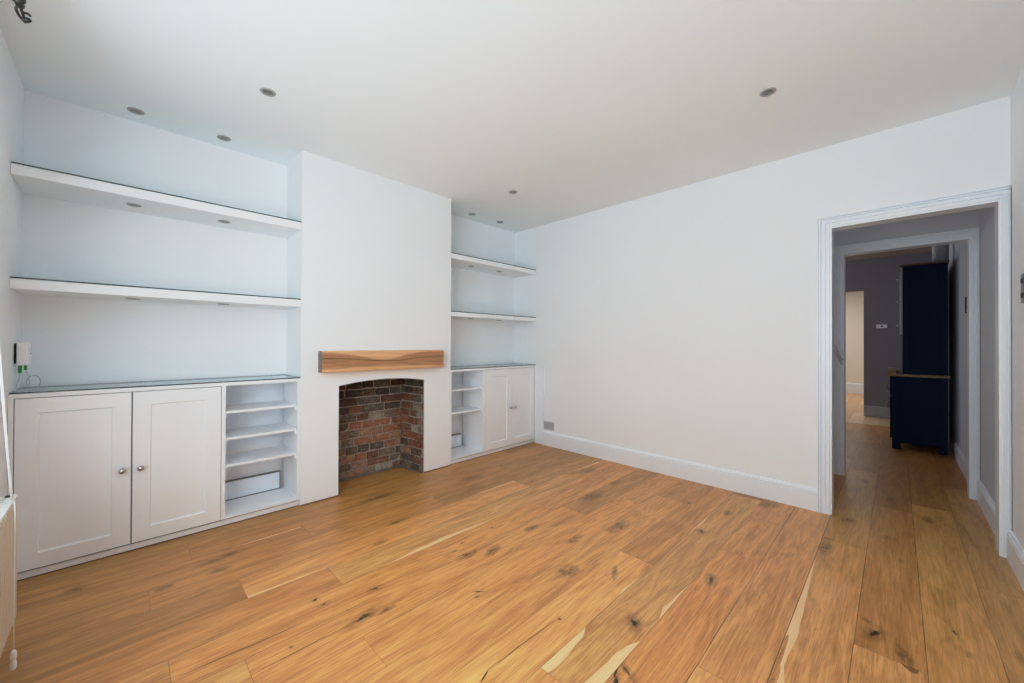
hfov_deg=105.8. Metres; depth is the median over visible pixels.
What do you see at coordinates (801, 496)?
baseboard
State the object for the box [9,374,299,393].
countertop
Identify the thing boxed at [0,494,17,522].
grille
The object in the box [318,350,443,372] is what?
mantel beam
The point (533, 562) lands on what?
floor
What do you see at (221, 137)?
recessed light
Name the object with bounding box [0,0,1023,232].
ceiling
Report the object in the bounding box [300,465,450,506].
trim
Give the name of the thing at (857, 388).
baseboard
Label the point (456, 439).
baseboard
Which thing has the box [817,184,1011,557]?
trim
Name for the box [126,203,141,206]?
spotlight
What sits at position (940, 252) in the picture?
storage box
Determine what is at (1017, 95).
wall
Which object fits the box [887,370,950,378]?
countertop
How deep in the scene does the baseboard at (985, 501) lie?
2.67 m
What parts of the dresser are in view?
drawer, door, door, cornice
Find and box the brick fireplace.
[338,378,423,494]
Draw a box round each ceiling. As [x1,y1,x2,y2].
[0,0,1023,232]
[846,246,931,260]
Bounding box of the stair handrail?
[834,344,842,363]
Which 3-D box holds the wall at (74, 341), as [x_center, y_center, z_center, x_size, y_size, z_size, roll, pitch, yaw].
[-1.432,-0.095,3.566,0.120,2.614,4.233,0,0,45]
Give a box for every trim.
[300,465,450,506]
[535,365,543,444]
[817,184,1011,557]
[834,227,979,499]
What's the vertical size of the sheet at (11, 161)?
0.006 m
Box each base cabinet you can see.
[7,378,300,580]
[450,365,534,464]
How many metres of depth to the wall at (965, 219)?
3.28 m
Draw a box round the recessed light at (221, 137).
[217,135,230,140]
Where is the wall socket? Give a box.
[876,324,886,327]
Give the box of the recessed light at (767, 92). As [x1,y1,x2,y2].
[759,87,776,96]
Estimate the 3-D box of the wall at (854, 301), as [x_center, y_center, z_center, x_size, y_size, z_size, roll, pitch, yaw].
[8.133,-0.042,9.998,3.660,2.644,0.150,0,0,45]
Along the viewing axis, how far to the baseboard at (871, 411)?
6.41 m
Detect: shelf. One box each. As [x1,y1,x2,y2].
[9,278,300,309]
[10,163,300,238]
[225,422,295,440]
[225,445,295,467]
[226,400,295,413]
[451,253,535,277]
[451,312,535,321]
[451,405,481,414]
[452,385,481,391]
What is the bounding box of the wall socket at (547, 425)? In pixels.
[544,421,553,430]
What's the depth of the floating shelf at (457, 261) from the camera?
4.29 m
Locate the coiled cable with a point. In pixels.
(25, 370)
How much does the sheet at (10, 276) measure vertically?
0.006 m
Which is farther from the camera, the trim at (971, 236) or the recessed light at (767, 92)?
the trim at (971, 236)
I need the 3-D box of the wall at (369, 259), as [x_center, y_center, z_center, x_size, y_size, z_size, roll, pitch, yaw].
[-1.204,-0.095,3.449,0.368,2.614,1.344,0,0,45]
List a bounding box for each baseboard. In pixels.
[225,472,279,499]
[451,434,460,447]
[543,431,816,511]
[846,383,863,393]
[864,405,889,418]
[954,442,966,480]
[977,480,994,534]
[1007,531,1023,590]
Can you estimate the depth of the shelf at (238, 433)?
2.76 m
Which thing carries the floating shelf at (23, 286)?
attached to the wall at (74, 341)
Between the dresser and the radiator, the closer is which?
the radiator
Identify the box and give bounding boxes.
[14,342,30,372]
[932,244,948,263]
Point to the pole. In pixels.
(20, 4)
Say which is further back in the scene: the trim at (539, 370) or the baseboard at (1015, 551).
the trim at (539, 370)
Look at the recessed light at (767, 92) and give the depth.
2.17 m
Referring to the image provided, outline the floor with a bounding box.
[0,393,1023,682]
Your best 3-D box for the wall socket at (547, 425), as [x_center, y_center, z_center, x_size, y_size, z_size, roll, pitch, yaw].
[0.432,0.989,4.541,0.150,0.091,0.010,0,0,45]
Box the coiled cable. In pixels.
[13,370,40,391]
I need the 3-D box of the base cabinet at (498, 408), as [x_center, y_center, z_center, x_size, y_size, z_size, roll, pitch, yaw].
[-0.277,0.751,4.360,0.398,0.938,1.266,0,0,45]
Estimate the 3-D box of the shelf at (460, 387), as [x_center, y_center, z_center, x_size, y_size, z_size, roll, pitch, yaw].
[-0.566,0.491,4.068,0.301,0.016,0.405,0,0,45]
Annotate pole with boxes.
[12,0,31,23]
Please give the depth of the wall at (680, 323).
3.26 m
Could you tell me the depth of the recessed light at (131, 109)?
2.37 m
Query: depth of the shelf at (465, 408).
4.10 m
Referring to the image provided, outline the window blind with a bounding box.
[0,349,16,670]
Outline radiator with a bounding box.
[0,494,17,656]
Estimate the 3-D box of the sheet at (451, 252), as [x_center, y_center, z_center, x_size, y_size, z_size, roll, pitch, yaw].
[-0.282,-0.871,4.379,0.362,0.006,1.262,0,0,45]
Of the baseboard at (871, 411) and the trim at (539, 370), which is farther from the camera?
the baseboard at (871, 411)
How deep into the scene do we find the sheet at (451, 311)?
4.19 m
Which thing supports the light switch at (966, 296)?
attached to the wall at (1017, 95)
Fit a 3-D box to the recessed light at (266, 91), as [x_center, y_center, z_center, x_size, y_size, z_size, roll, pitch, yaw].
[-1.378,-1.406,2.185,0.080,0.004,0.080,0,0,45]
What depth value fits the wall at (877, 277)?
6.40 m
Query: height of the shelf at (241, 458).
0.016 m
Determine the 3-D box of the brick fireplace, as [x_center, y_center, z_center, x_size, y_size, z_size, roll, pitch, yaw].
[-1.215,0.638,3.438,0.365,1.148,0.810,0,0,45]
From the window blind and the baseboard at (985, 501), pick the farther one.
the baseboard at (985, 501)
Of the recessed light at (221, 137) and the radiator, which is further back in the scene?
the recessed light at (221, 137)
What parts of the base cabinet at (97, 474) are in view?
door, knob, knob, door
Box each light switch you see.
[965,296,966,312]
[1020,273,1023,302]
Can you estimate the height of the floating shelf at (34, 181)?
0.052 m
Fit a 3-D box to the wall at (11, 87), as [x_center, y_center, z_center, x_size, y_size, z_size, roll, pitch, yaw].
[-1.415,-0.109,0.709,4.128,2.614,0.200,0,0,45]
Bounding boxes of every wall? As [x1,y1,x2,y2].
[0,28,23,496]
[21,89,514,487]
[286,150,450,505]
[514,96,1009,487]
[834,209,978,245]
[846,252,931,406]
[846,291,863,383]
[948,67,1023,548]
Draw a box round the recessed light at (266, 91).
[259,87,275,96]
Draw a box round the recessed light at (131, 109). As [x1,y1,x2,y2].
[127,107,144,114]
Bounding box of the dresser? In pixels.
[886,260,950,455]
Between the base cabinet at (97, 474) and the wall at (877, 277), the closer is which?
the base cabinet at (97, 474)
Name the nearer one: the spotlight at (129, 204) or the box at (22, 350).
the box at (22, 350)
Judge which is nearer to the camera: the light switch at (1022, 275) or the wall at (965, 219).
the light switch at (1022, 275)
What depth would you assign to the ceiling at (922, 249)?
6.12 m
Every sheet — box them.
[10,276,300,299]
[11,161,300,221]
[451,252,533,269]
[451,311,535,317]
[451,363,534,369]
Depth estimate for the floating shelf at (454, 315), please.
4.24 m
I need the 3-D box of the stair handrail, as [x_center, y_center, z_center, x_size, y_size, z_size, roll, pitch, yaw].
[2.943,-0.092,3.642,0.266,0.606,0.035,0,0,45]
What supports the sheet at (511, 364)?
on the base cabinet at (498, 408)
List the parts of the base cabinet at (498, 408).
door, door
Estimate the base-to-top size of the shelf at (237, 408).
0.016 m
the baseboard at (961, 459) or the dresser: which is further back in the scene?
the dresser

